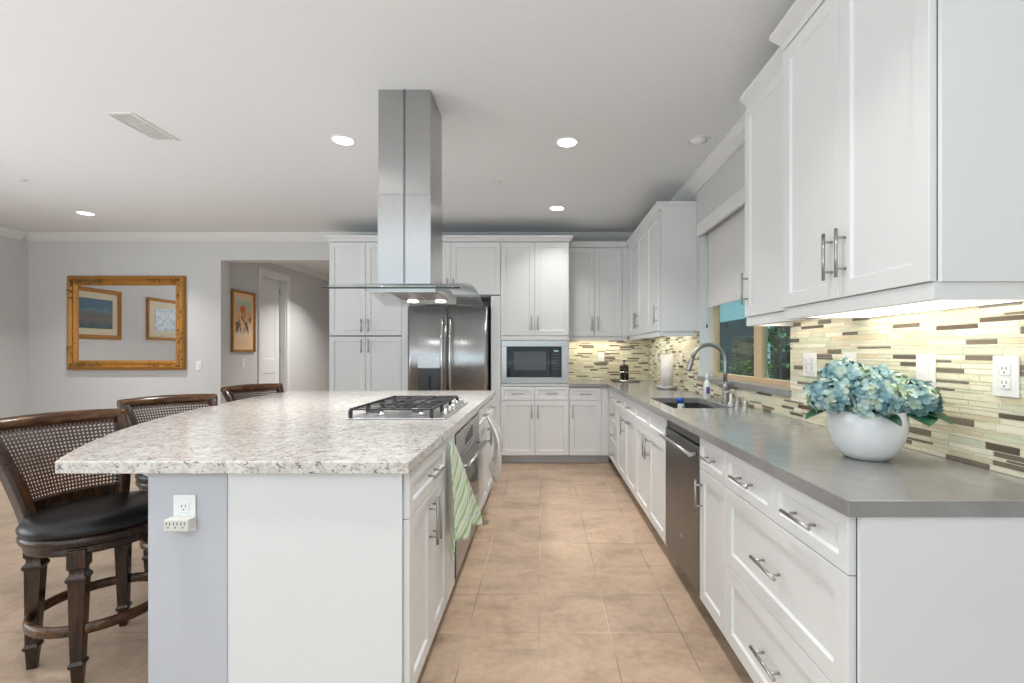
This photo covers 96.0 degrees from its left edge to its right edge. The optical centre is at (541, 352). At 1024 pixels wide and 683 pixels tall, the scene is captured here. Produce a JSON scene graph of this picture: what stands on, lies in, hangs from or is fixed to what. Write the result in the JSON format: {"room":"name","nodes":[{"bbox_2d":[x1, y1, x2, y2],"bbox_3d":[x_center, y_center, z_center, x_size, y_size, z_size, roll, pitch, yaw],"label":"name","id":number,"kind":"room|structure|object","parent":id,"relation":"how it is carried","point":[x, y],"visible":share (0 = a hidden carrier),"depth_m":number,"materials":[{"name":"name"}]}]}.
{"room":"kitchen","nodes":[
{"label":"kitchen","id":0,"kind":"room"},
{"bbox_2d":[0,236,27,444],"bbox_3d":[-6.550,-0.113,1.675,0.150,2.760,8.550,0,0,0],"label":"wall","id":1,"kind":"structure","parent":0,"point":[13,252],"depth_m":5.62,"materials":[{"name":"paint"}]},
{"bbox_2d":[0,226,27,239],"bbox_3d":[-6.433,-1.443,1.558,0.085,0.100,8.315,0,0,0],"label":"trim","id":2,"kind":"structure","parent":1,"relation":"attached to","point":[4,231],"depth_m":5.58,"materials":[{"name":"white"}]},
{"bbox_2d":[7,444,27,455],"bbox_3d":[-6.467,1.207,4.092,0.016,0.120,3.384,0,0,0],"label":"baseboard","id":3,"kind":"structure","parent":1,"relation":"attached to","point":[23,444],"depth_m":5.68,"materials":[{"name":"white"}]},
{"bbox_2d":[229,263,329,398],"bbox_3d":[-4.275,-0.113,8.125,0.150,2.760,4.350,0,0,0],"label":"wall","id":4,"kind":"structure","parent":0,"point":[309,303],"depth_m":7.97,"materials":[{"name":"paint"}]},
{"bbox_2d":[241,358,244,366],"bbox_3d":[-4.195,0.147,6.460,0.009,0.118,0.070,0,0,0],"label":"wall switch","id":5,"kind":"object","parent":4,"relation":"attached to","point":[242,359],"visible":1,"depth_m":6.46,"materials":[{"name":"white plastic"}]},
{"bbox_2d":[231,289,255,351],"bbox_3d":[-4.185,-0.430,6.460,0.030,0.855,0.500,0,0,0],"label":"framed painting","id":6,"kind":"object","parent":4,"relation":"attached to","point":[243,303],"visible":1,"depth_m":6.46,"materials":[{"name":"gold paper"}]},
{"bbox_2d":[235,296,250,342],"bbox_3d":[-4.191,-0.451,6.460,0.002,0.645,0.340,0,0,0],"label":"picture","id":7,"kind":"object","parent":6,"relation":"attached to","point":[242,303],"depth_m":6.45,"materials":[{"name":"beige"}]},
{"bbox_2d":[258,267,289,394],"bbox_3d":[-4.265,0.002,7.220,0.170,2.530,0.840,0,0,0],"label":"door","id":8,"kind":"structure","parent":4,"relation":"in","point":[273,290],"depth_m":7.37,"materials":[{"name":"white wood"}]},
{"bbox_2d":[275,263,328,280],"bbox_3d":[-4.157,-1.443,8.075,0.085,0.100,4.250,0,0,0],"label":"trim","id":9,"kind":"structure","parent":4,"relation":"attached to","point":[295,266],"depth_m":8.08,"materials":[{"name":"white"}]},
{"bbox_2d":[28,242,628,442],"bbox_3d":[-2.562,-0.113,5.875,7.826,2.760,0.150,0,0,0],"label":"wall","id":10,"kind":"structure","parent":0,"point":[52,387],"depth_m":5.80,"materials":[{"name":"paint"}]},
{"bbox_2d":[28,443,85,452],"bbox_3d":[-5.263,1.207,5.792,2.425,0.120,0.016,0,0,0],"label":"baseboard","id":11,"kind":"structure","parent":10,"relation":"attached to","point":[31,443],"depth_m":5.78,"materials":[{"name":"white"}]},
{"bbox_2d":[66,276,185,369],"bbox_3d":[-5.220,-0.368,5.763,1.470,1.180,0.075,0,0,0],"label":"wall mirror","id":12,"kind":"object","parent":10,"relation":"attached to","point":[114,322],"visible":1,"depth_m":5.79,"materials":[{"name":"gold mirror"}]},
{"bbox_2d":[196,361,201,369],"bbox_3d":[-4.325,0.167,5.795,0.070,0.118,0.009,0,0,0],"label":"wall switch","id":13,"kind":"object","parent":10,"relation":"attached to","point":[198,363],"visible":1,"depth_m":5.79,"materials":[{"name":"white plastic"}]},
{"bbox_2d":[24,232,632,241],"bbox_3d":[-2.562,-1.443,5.758,7.826,0.100,0.085,0,0,0],"label":"trim","id":14,"kind":"structure","parent":10,"relation":"attached to","point":[31,236],"depth_m":5.73,"materials":[{"name":"white"}]},
{"bbox_2d":[442,235,500,301],"bbox_3d":[-1.026,-0.974,5.473,1.116,0.678,0.650,0,0,0],"label":"upper cabinet","id":15,"kind":"object","parent":10,"relation":"attached to","point":[469,260],"visible":0.66,"depth_m":5.20,"materials":[{"name":"grey wood"}]},
{"bbox_2d":[569,241,629,340],"bbox_3d":[0.676,-0.727,5.605,0.742,1.173,0.386,0,0,0],"label":"upper cabinet","id":16,"kind":"object","parent":10,"relation":"attached to","point":[595,267],"depth_m":5.49,"materials":[{"name":"grey wood"}]},
{"bbox_2d":[569,338,648,379],"bbox_3d":[0.823,0.084,5.795,1.038,0.538,0.008,0,0,0],"label":"backsplash","id":17,"kind":"structure","parent":10,"relation":"attached to","point":[584,364],"depth_m":5.79,"materials":[{"name":"beige tile"}]},
{"bbox_2d":[598,352,603,360],"bbox_3d":[0.745,0.057,5.787,0.075,0.118,0.009,0,0,0],"label":"wall outlet","id":18,"kind":"object","parent":17,"relation":"attached to","point":[600,354],"visible":1,"depth_m":5.79,"materials":[{"name":"white plastic"}]},
{"bbox_2d":[0,453,753,682],"bbox_3d":[-2.587,1.317,3.750,8.176,0.100,13.100,0,0,0],"label":"floor","id":19,"kind":"structure","parent":0,"point":[565,577],"depth_m":2.30,"materials":[{"name":"tile"}]},
{"bbox_2d":[0,408,147,682],"bbox_3d":[-1.937,0.769,1.972,0.667,0.996,0.492,0,0,20],"label":"bar stool","id":20,"kind":"object","parent":19,"relation":"on","point":[74,524],"visible":0.79,"depth_m":1.85,"materials":[{"name":"brown wood"}]},
{"bbox_2d":[117,394,217,571],"bbox_3d":[-2.131,0.769,2.743,0.667,0.996,0.492,0,0,35],"label":"bar stool","id":21,"kind":"object","parent":19,"relation":"on","point":[131,404],"visible":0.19,"depth_m":2.81,"materials":[{"name":"brown wood"}]},
{"bbox_2d":[148,474,227,682],"bbox_3d":[-1.163,0.831,2.854,0.259,0.873,2.692,0,0,0],"label":"wall","id":22,"kind":"structure","parent":19,"relation":"on","point":[188,570],"depth_m":1.51,"materials":[{"name":"grey paint"}]},
{"bbox_2d":[173,495,195,530],"bbox_3d":[-1.168,0.525,1.503,0.072,0.118,0.009,0,0,0],"label":"wall outlet","id":23,"kind":"object","parent":22,"relation":"attached to","point":[183,505],"visible":0.77,"depth_m":1.50,"materials":[{"name":"white plastic"}]},
{"bbox_2d":[164,517,194,530],"bbox_3d":[-1.169,0.554,1.483,0.078,0.038,0.030,0,0,0],"label":"plug adapter","id":24,"kind":"object","parent":23,"relation":"attached to","point":[172,523],"visible":1,"depth_m":1.47,"materials":[{"name":"white plastic"}]},
{"bbox_2d":[178,502,188,511],"bbox_3d":[-1.168,0.505,1.500,0.034,0.031,0.004,0,0,0],"label":"receptacle","id":25,"kind":"object","parent":23,"relation":"attached to","point":[182,506],"depth_m":1.50,"materials":[{"name":"white plastic"}]},
{"bbox_2d":[178,514,188,516],"bbox_3d":[-1.168,0.545,1.500,0.034,0.031,0.004,0,0,0],"label":"receptacle","id":26,"kind":"object","parent":23,"relation":"attached to","point":[179,515],"depth_m":1.50,"materials":[{"name":"white plastic"}]},
{"bbox_2d":[220,383,283,401],"bbox_3d":[-2.219,0.769,3.779,0.667,0.996,0.492,0,0,25],"label":"bar stool","id":27,"kind":"object","parent":19,"relation":"on","point":[229,393],"visible":0.1,"depth_m":3.87,"materials":[{"name":"brown wood"}]},
{"bbox_2d":[228,439,446,682],"bbox_3d":[-0.717,0.830,1.820,0.630,0.874,0.618,0,0,0],"label":"base cabinet","id":28,"kind":"object","parent":19,"relation":"on","point":[333,578],"visible":0.95,"depth_m":1.51,"materials":[{"name":"grey wood"}]},
{"bbox_2d":[55,391,494,473],"bbox_3d":[-1.360,0.373,2.861,1.860,0.040,2.757,0,0,0],"label":"countertop","id":29,"kind":"structure","parent":28,"relation":"on","point":[289,432],"depth_m":1.86,"materials":[{"name":"stone"}]},
{"bbox_2d":[346,395,467,419],"bbox_3d":[-0.765,0.324,2.780,0.520,0.058,0.760,0,0,0],"label":"gas cooktop","id":30,"kind":"object","parent":29,"relation":"in","point":[394,407],"visible":1,"depth_m":2.57,"materials":[{"name":"silver metal"}]},
{"bbox_2d":[324,235,401,390],"bbox_3d":[-2.017,-0.023,5.473,0.863,2.580,0.650,0,0,0],"label":"pantry cabinet","id":31,"kind":"object","parent":19,"relation":"on","point":[365,339],"visible":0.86,"depth_m":5.20,"materials":[{"name":"grey wood"}]},
{"bbox_2d":[402,296,500,447],"bbox_3d":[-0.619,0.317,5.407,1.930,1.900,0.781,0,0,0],"label":"refrigerator","id":32,"kind":"object","parent":19,"relation":"on","point":[449,345],"depth_m":5.08,"materials":[{"name":"silver metal"}]},
{"bbox_2d":[447,411,477,601],"bbox_3d":[-0.736,0.830,2.675,0.592,0.874,1.089,0,0,0],"label":"base cabinet","id":33,"kind":"object","parent":19,"relation":"on","point":[450,565],"visible":0.15,"depth_m":2.19,"materials":[{"name":"grey wood"}]},
{"bbox_2d":[449,442,481,562],"bbox_3d":[-0.376,0.672,2.221,0.068,0.510,0.404,0,0,10],"label":"dish towel","id":34,"kind":"object","parent":33,"relation":"hanging from","point":[465,510],"visible":1,"depth_m":2.17,"materials":[{"name":"green fabric"}]},
{"bbox_2d":[455,414,486,578],"bbox_3d":[-0.677,0.781,2.744,0.610,0.728,0.848,0,0,0],"label":"oven","id":35,"kind":"object","parent":33,"relation":"in","point":[467,441],"visible":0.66,"depth_m":2.70,"materials":[{"name":"silver metal"}]},
{"bbox_2d":[477,403,491,512],"bbox_3d":[-0.717,0.830,3.460,0.630,0.874,0.479,0,0,0],"label":"base cabinet","id":36,"kind":"object","parent":19,"relation":"on","point":[482,412],"visible":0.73,"depth_m":3.47,"materials":[{"name":"grey wood"}]},
{"bbox_2d":[486,416,502,481],"bbox_3d":[-0.351,0.716,3.410,0.106,0.502,0.402,0,0,0],"label":"dish towel","id":37,"kind":"object","parent":36,"relation":"hanging from","point":[495,464],"visible":1,"depth_m":3.34,"materials":[{"name":"white fabric"}]},
{"bbox_2d":[487,396,495,495],"bbox_3d":[-0.717,0.830,3.950,0.630,0.874,0.499,0,0,0],"label":"base cabinet","id":38,"kind":"object","parent":19,"relation":"on","point":[490,404],"visible":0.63,"depth_m":3.93,"materials":[{"name":"grey wood"}]},
{"bbox_2d":[500,235,572,462],"bbox_3d":[-0.057,-0.023,5.473,0.818,2.580,0.650,0,0,0],"label":"tall cabinet","id":39,"kind":"object","parent":19,"relation":"on","point":[534,268],"visible":0.98,"depth_m":5.20,"materials":[{"name":"grey wood"}]},
{"bbox_2d":[502,341,567,383],"bbox_3d":[-0.082,0.111,5.416,0.747,0.484,0.485,0,0,0],"label":"microwave","id":40,"kind":"object","parent":39,"relation":"in","point":[523,362],"visible":1,"depth_m":5.17,"materials":[{"name":"silver metal"}]},
{"bbox_2d":[568,387,608,462],"bbox_3d":[0.536,0.830,5.473,0.461,0.874,0.650,0,0,0],"label":"base cabinet","id":41,"kind":"object","parent":19,"relation":"on","point":[588,406],"visible":0.94,"depth_m":5.20,"materials":[{"name":"grey wood"}]},
{"bbox_2d":[608,388,610,458],"bbox_3d":[0.847,0.780,5.094,0.200,0.774,0.226,0,0,0],"label":"cabinet filler","id":42,"kind":"object","parent":41,"relation":"attached to","point":[609,390],"visible":0.21,"depth_m":5.09,"materials":[{"name":"white wood"}]},
{"bbox_2d":[609,390,616,467],"bbox_3d":[1.028,0.830,4.790,0.642,0.874,0.379,0,0,0],"label":"base cabinet","id":43,"kind":"object","parent":19,"relation":"on","point":[613,454],"visible":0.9,"depth_m":4.79,"materials":[{"name":"grey wood"}]},
{"bbox_2d":[615,393,624,480],"bbox_3d":[1.028,0.830,4.370,0.642,0.874,0.459,0,0,0],"label":"base cabinet","id":44,"kind":"object","parent":19,"relation":"on","point":[620,401],"visible":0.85,"depth_m":4.36,"materials":[{"name":"grey wood"}]},
{"bbox_2d":[624,397,635,495],"bbox_3d":[1.028,0.830,3.910,0.642,0.874,0.459,0,0,0],"label":"base cabinet","id":45,"kind":"object","parent":19,"relation":"on","point":[629,406],"visible":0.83,"depth_m":3.92,"materials":[{"name":"grey wood"}]},
{"bbox_2d":[635,403,667,544],"bbox_3d":[1.028,0.830,3.227,0.642,0.874,0.906,0,0,0],"label":"base cabinet","id":46,"kind":"object","parent":19,"relation":"on","point":[650,448],"visible":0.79,"depth_m":3.16,"materials":[{"name":"grey wood"}]},
{"bbox_2d":[659,420,699,594],"bbox_3d":[1.013,0.836,2.474,0.628,0.862,0.590,0,0,0],"label":"dishwasher","id":47,"kind":"object","parent":19,"relation":"on","point":[682,446],"visible":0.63,"depth_m":2.42,"materials":[{"name":"silver metal"}]},
{"bbox_2d":[694,438,726,637],"bbox_3d":[1.028,0.830,2.022,0.642,0.874,0.306,0,0,0],"label":"base cabinet","id":48,"kind":"object","parent":19,"relation":"on","point":[712,484],"visible":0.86,"depth_m":2.03,"materials":[{"name":"grey wood"}]},
{"bbox_2d":[726,452,1023,682],"bbox_3d":[1.028,0.830,1.485,0.642,0.874,0.764,0,0,0],"label":"base cabinet","id":49,"kind":"object","parent":19,"relation":"on","point":[816,593],"visible":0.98,"depth_m":1.10,"materials":[{"name":"grey wood"}]},
{"bbox_2d":[569,380,1023,516],"bbox_3d":[0.823,0.343,3.442,1.038,0.100,4.698,0,0,0],"label":"countertop","id":50,"kind":"structure","parent":49,"relation":"on","point":[802,455],"depth_m":1.41,"materials":[{"name":"grey stone"}]},
{"bbox_2d":[612,380,639,381],"bbox_3d":[1.010,0.346,5.520,0.340,0.014,0.340,0,0,0],"label":"round tray","id":51,"kind":"object","parent":50,"relation":"on","point":[612,380],"visible":0.8,"depth_m":5.42,"materials":[{"name":"silver metal"}]},
{"bbox_2d":[619,360,628,380],"bbox_3d":[0.985,0.219,5.493,0.116,0.254,0.170,0,0,0],"label":"press","id":52,"kind":"object","parent":51,"relation":"on","point":[624,369],"visible":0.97,"depth_m":5.48,"materials":[{"name":"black glass"}]},
{"bbox_2d":[657,348,676,389],"bbox_3d":[1.200,0.157,4.420,0.190,0.392,0.190,0,0,0],"label":"paper towel holder","id":53,"kind":"object","parent":50,"relation":"on","point":[673,387],"visible":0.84,"depth_m":4.35,"materials":[{"name":"silver metal"}]},
{"bbox_2d":[661,354,672,385],"bbox_3d":[1.200,0.170,4.420,0.116,0.299,0.116,0,0,0],"label":"paper towel roll","id":54,"kind":"object","parent":53,"relation":"on","point":[666,359],"visible":1,"depth_m":4.37,"materials":[{"name":"white paper"}]},
{"bbox_2d":[663,403,712,407],"bbox_3d":[1.025,0.495,3.230,0.396,0.203,0.676,0,0,0],"label":"sink","id":55,"kind":"object","parent":50,"relation":"in","point":[673,405],"visible":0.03,"depth_m":3.56,"materials":[{"name":"grey metal"}]},
{"bbox_2d":[677,397,684,407],"bbox_3d":[1.016,0.460,3.340,0.074,0.265,0.048,0,0,0],"label":"bottle","id":56,"kind":"object","parent":55,"relation":"in","point":[680,400],"visible":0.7,"depth_m":3.32,"materials":[{"name":"white"}]},
{"bbox_2d":[703,373,710,398],"bbox_3d":[1.255,0.256,3.500,0.051,0.195,0.064,0,0,0],"label":"soap bottle","id":57,"kind":"object","parent":50,"relation":"on","point":[706,386],"visible":1,"depth_m":3.48,"materials":[{"name":"white plastic"}]},
{"bbox_2d":[685,343,732,402],"bbox_3d":[1.152,0.144,3.154,0.306,0.418,0.153,0,0,0],"label":"kitchen faucet","id":58,"kind":"object","parent":50,"relation":"on","point":[726,386],"visible":0.96,"depth_m":3.19,"materials":[{"name":"silver metal"}]},
{"bbox_2d":[723,391,732,404],"bbox_3d":[1.256,0.308,3.100,0.063,0.091,0.036,0,0,0],"label":"soap dispenser","id":59,"kind":"object","parent":50,"relation":"on","point":[730,394],"visible":1,"depth_m":3.09,"materials":[{"name":"silver metal"}]},
{"bbox_2d":[826,409,909,461],"bbox_3d":[1.085,0.271,1.540,0.229,0.164,0.229,0,0,0],"label":"flower vase","id":60,"kind":"object","parent":50,"relation":"on","point":[878,439],"visible":0.85,"depth_m":1.46,"materials":[{"name":"white ceramic"}]},
{"bbox_2d":[802,376,856,418],"bbox_3d":[0.960,0.191,1.527,0.164,0.227,0.161,0,0,41],"label":"hydrangea","id":61,"kind":"object","parent":60,"relation":"in","point":[820,393],"visible":0.9,"depth_m":1.49,"materials":[{"name":"blue plant"}]},
{"bbox_2d":[817,357,871,385],"bbox_3d":[1.037,0.160,1.583,0.168,0.288,0.174,0,0,0],"label":"hydrangea","id":62,"kind":"object","parent":60,"relation":"in","point":[847,368],"visible":0.56,"depth_m":1.54,"materials":[{"name":"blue plant"}]},
{"bbox_2d":[847,373,908,426],"bbox_3d":[1.056,0.186,1.466,0.175,0.237,0.175,0,0,38],"label":"hydrangea","id":63,"kind":"object","parent":60,"relation":"in","point":[880,394],"visible":0.91,"depth_m":1.41,"materials":[{"name":"blue plant"}]},
{"bbox_2d":[866,364,909,412],"bbox_3d":[1.149,0.172,1.569,0.172,0.264,0.171,0,0,28],"label":"hydrangea","id":64,"kind":"object","parent":60,"relation":"in","point":[897,377],"visible":0.27,"depth_m":1.53,"materials":[{"name":"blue plant"}]},
{"bbox_2d":[891,378,952,426],"bbox_3d":[1.197,0.195,1.488,0.185,0.219,0.182,0,0,0],"label":"hydrangea","id":65,"kind":"object","parent":60,"relation":"in","point":[924,402],"visible":0.66,"depth_m":1.44,"materials":[{"name":"blue plant"}]},
{"bbox_2d":[0,0,795,274],"bbox_3d":[-2.587,-1.543,3.750,8.176,0.100,13.100,0,0,0],"label":"ceiling","id":66,"kind":"structure","parent":0,"point":[254,94],"depth_m":2.78,"materials":[{"name":"paint"}]},
{"bbox_2d":[13,177,27,180],"bbox_3d":[-4.500,-1.489,3.970,0.090,0.008,0.090,0,0,0],"label":"smoke detector","id":67,"kind":"object","parent":66,"relation":"attached to","point":[15,178],"visible":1,"depth_m":3.96,"materials":[{"name":"white plastic"}]},
{"bbox_2d":[75,211,95,215],"bbox_3d":[-4.900,-1.490,4.940,0.164,0.006,0.164,0,0,0],"label":"recessed light","id":68,"kind":"object","parent":66,"relation":"in","point":[78,212],"visible":1,"depth_m":4.94,"materials":[{"name":"white plastic"}]},
{"bbox_2d":[106,112,179,140],"bbox_3d":[-2.636,-1.490,3.050,0.168,0.006,0.380,0,0,0],"label":"ceiling vent","id":69,"kind":"object","parent":66,"relation":"in","point":[130,119],"visible":1,"depth_m":3.03,"materials":[{"name":"white metal"}]},
{"bbox_2d":[330,135,355,145],"bbox_3d":[-1.400,-1.490,3.240,0.164,0.006,0.164,0,0,0],"label":"recessed light","id":70,"kind":"object","parent":66,"relation":"in","point":[343,140],"visible":1,"depth_m":3.24,"materials":[{"name":"white plastic"}]},
{"bbox_2d":[322,89,473,305],"bbox_3d":[-0.755,-0.905,2.760,0.690,1.174,0.920,0,0,0],"label":"range hood","id":71,"kind":"object","parent":66,"relation":"attached to","point":[409,121],"visible":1,"depth_m":2.61,"materials":[{"name":"silver metal"}]},
{"bbox_2d":[368,285,455,303],"bbox_3d":[-0.750,-0.353,2.760,0.360,0.065,0.600,0,0,0],"label":"hood","id":72,"kind":"object","parent":71,"relation":"attached to","point":[405,296],"depth_m":2.78,"materials":[{"name":"silver metal"}]},
{"bbox_2d":[492,180,501,183],"bbox_3d":[-0.395,-1.489,4.040,0.090,0.008,0.090,0,0,0],"label":"sprinkler","id":73,"kind":"object","parent":66,"relation":"attached to","point":[495,181],"visible":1,"depth_m":4.03,"materials":[{"name":"white"}]},
{"bbox_2d":[549,206,564,210],"bbox_3d":[0.155,-1.490,4.770,0.164,0.006,0.164,0,0,0],"label":"recessed light","id":74,"kind":"object","parent":66,"relation":"in","point":[553,208],"visible":1,"depth_m":4.77,"materials":[{"name":"white plastic"}]},
{"bbox_2d":[556,137,578,147],"bbox_3d":[0.178,-1.490,3.270,0.164,0.006,0.164,0,0,0],"label":"recessed light","id":75,"kind":"object","parent":66,"relation":"in","point":[564,142],"visible":1,"depth_m":3.27,"materials":[{"name":"white plastic"}]},
{"bbox_2d":[686,135,710,145],"bbox_3d":[1.100,-1.482,3.240,0.164,0.022,0.164,0,0,0],"label":"recessed light","id":76,"kind":"object","parent":66,"relation":"in","point":[697,140],"visible":1,"depth_m":3.22,"materials":[{"name":"white plastic"}]},
{"bbox_2d":[649,143,1023,478],"bbox_3d":[1.426,-0.113,3.750,0.150,2.760,13.100,0,0,0],"label":"wall","id":77,"kind":"structure","parent":0,"point":[729,179],"depth_m":3.54,"materials":[{"name":"paint"}]},
{"bbox_2d":[626,201,696,339],"bbox_3d":[1.170,-0.727,4.739,0.362,1.173,1.473,0,0,0],"label":"upper cabinet","id":78,"kind":"object","parent":77,"relation":"attached to","point":[662,249],"visible":1,"depth_m":4.04,"materials":[{"name":"grey wood"}]},
{"bbox_2d":[700,231,712,375],"bbox_3d":[1.407,-0.429,3.927,0.108,1.267,0.006,0,0,0],"label":"trim","id":79,"kind":"structure","parent":77,"relation":"attached to","point":[706,314],"depth_m":3.92,"materials":[{"name":"white wood"}]},
{"bbox_2d":[671,113,744,200],"bbox_3d":[1.308,-1.443,1.558,0.085,0.100,8.315,0,0,0],"label":"trim","id":80,"kind":"structure","parent":77,"relation":"attached to","point":[732,142],"depth_m":3.46,"materials":[{"name":"white wood"}]},
{"bbox_2d":[697,186,744,327],"bbox_3d":[1.369,-0.645,3.210,0.091,0.885,1.440,0,0,0],"label":"roller shade","id":81,"kind":"object","parent":77,"relation":"attached to","point":[725,226],"visible":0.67,"depth_m":3.47,"materials":[{"name":"fabric"}]},
{"bbox_2d":[697,376,791,396],"bbox_3d":[1.395,0.223,3.210,0.132,0.038,1.464,0,0,0],"label":"window sill","id":82,"kind":"structure","parent":77,"relation":"attached to","point":[749,385],"depth_m":2.92,"materials":[{"name":"grey stone"}]},
{"bbox_2d":[713,305,790,386],"bbox_3d":[1.481,-0.420,3.210,0.040,1.285,1.440,0,0,0],"label":"window","id":83,"kind":"structure","parent":77,"relation":"in","point":[760,332],"depth_m":3.16,"materials":[{"name":"beige wood"}]},
{"bbox_2d":[740,47,806,325],"bbox_3d":[1.201,-0.754,2.221,0.296,1.228,0.507,0,0,0],"label":"upper cabinet","id":84,"kind":"object","parent":77,"relation":"attached to","point":[763,98],"visible":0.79,"depth_m":2.27,"materials":[{"name":"grey wood"}]},
{"bbox_2d":[649,301,1023,477],"bbox_3d":[1.347,0.084,3.425,0.008,0.538,4.750,0,0,0],"label":"backsplash","id":85,"kind":"structure","parent":77,"relation":"attached to","point":[986,431],"depth_m":1.55,"materials":[{"name":"beige tile"}]},
{"bbox_2d":[803,353,816,376],"bbox_3d":[1.338,0.062,2.300,0.009,0.118,0.115,0,0,0],"label":"wall outlet","id":86,"kind":"object","parent":85,"relation":"attached to","point":[809,359],"visible":0.99,"depth_m":2.29,"materials":[{"name":"white plastic"}]},
{"bbox_2d":[804,357,808,363],"bbox_3d":[1.335,0.042,2.323,0.004,0.031,0.034,0,0,0],"label":"receptacle","id":87,"kind":"object","parent":86,"relation":"attached to","point":[806,359],"depth_m":2.32,"materials":[{"name":"white plastic"}]},
{"bbox_2d":[804,365,808,371],"bbox_3d":[1.335,0.082,2.323,0.004,0.031,0.034,0,0,0],"label":"receptacle","id":88,"kind":"object","parent":86,"relation":"attached to","point":[806,367],"depth_m":2.32,"materials":[{"name":"white plastic"}]},
{"bbox_2d":[809,358,813,363],"bbox_3d":[1.335,0.042,2.277,0.004,0.031,0.034,0,0,0],"label":"receptacle","id":89,"kind":"object","parent":86,"relation":"attached to","point":[811,360],"depth_m":2.28,"materials":[{"name":"white plastic"}]},
{"bbox_2d":[809,366,813,371],"bbox_3d":[1.335,0.082,2.277,0.004,0.031,0.034,0,0,0],"label":"receptacle","id":90,"kind":"object","parent":86,"relation":"attached to","point":[811,368],"depth_m":2.28,"materials":[{"name":"white plastic"}]},
{"bbox_2d":[844,353,856,361],"bbox_3d":[1.338,0.062,2.000,0.009,0.118,0.080,0,0,0],"label":"wall switch","id":91,"kind":"object","parent":85,"relation":"attached to","point":[849,355],"visible":0.26,"depth_m":1.99,"materials":[{"name":"white plastic"}]},
{"bbox_2d":[916,354,935,387],"bbox_3d":[1.338,0.067,1.605,0.009,0.118,0.080,0,0,0],"label":"wall switch","id":92,"kind":"object","parent":85,"relation":"attached to","point":[925,364],"visible":0.76,"depth_m":1.59,"materials":[{"name":"white plastic"}]},
{"bbox_2d":[993,356,1019,397],"bbox_3d":[1.338,0.070,1.328,0.009,0.118,0.075,0,0,0],"label":"wall outlet","id":93,"kind":"object","parent":85,"relation":"attached to","point":[1006,369],"visible":1,"depth_m":1.32,"materials":[{"name":"white plastic"}]},
{"bbox_2d":[998,364,1010,374],"bbox_3d":[1.335,0.050,1.328,0.004,0.031,0.034,0,0,0],"label":"receptacle","id":94,"kind":"object","parent":93,"relation":"attached to","point":[1003,369],"depth_m":1.33,"materials":[{"name":"white plastic"}]},
{"bbox_2d":[998,378,1010,388],"bbox_3d":[1.335,0.090,1.328,0.004,0.031,0.034,0,0,0],"label":"receptacle","id":95,"kind":"object","parent":93,"relation":"attached to","point":[1003,383],"depth_m":1.33,"materials":[{"name":"white plastic"}]},
{"bbox_2d":[769,0,1023,318],"bbox_3d":[1.162,-0.744,1.585,0.379,1.208,0.762,0,0,0],"label":"upper cabinet","id":96,"kind":"object","parent":77,"relation":"attached to","point":[903,120],"visible":1,"depth_m":1.33,"materials":[{"name":"grey wood"}]},
{"bbox_2d":[807,300,1023,317],"bbox_3d":[1.200,-0.164,1.570,0.270,0.043,0.660,0,0,0],"label":"light","id":97,"kind":"object","parent":96,"relation":"attached to","point":[939,304],"visible":0.24,"depth_m":1.50,"materials":[{"name":"white plastic"}]},
{"label":"outside","id":98,"kind":"structure","parent":0,"visible":0},
{"bbox_3d":[3.750,1.517,6.250,4.499,0.100,11.500,0,0,0],"label":"ground","id":99,"kind":"structure","parent":98,"visible":0},
{"bbox_2d":[720,360,753,375],"bbox_3d":[2.603,0.776,6.155,0.823,1.387,0.819,0,0,0],"label":"shrub","id":100,"kind":"object","parent":99,"relation":"on","point":[721,365],"visible":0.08,"depth_m":6.11,"materials":[{"name":"green plant"}]},
{"bbox_2d":[720,318,769,375],"bbox_3d":[3.230,0.467,8.040,0.080,2.000,2.920,0,0,0],"label":"screen","id":101,"kind":"object","parent":99,"relation":"on","point":[736,341],"visible":0.15,"depth_m":7.50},
{"bbox_2d":[743,326,790,379],"bbox_3d":[2.595,0.468,4.953,0.941,2.003,0.904,0,0,0],"label":"shrub","id":102,"kind":"object","parent":99,"relation":"on","point":[769,339],"visible":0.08,"depth_m":5.02,"materials":[{"name":"green plant"}]},
{"bbox_2d":[769,326,790,380],"bbox_3d":[3.235,0.437,3.880,0.070,2.060,5.360,0,0,0],"label":"fence","id":103,"kind":"object","parent":99,"relation":"on","point":[784,372],"visible":0.02,"depth_m":6.15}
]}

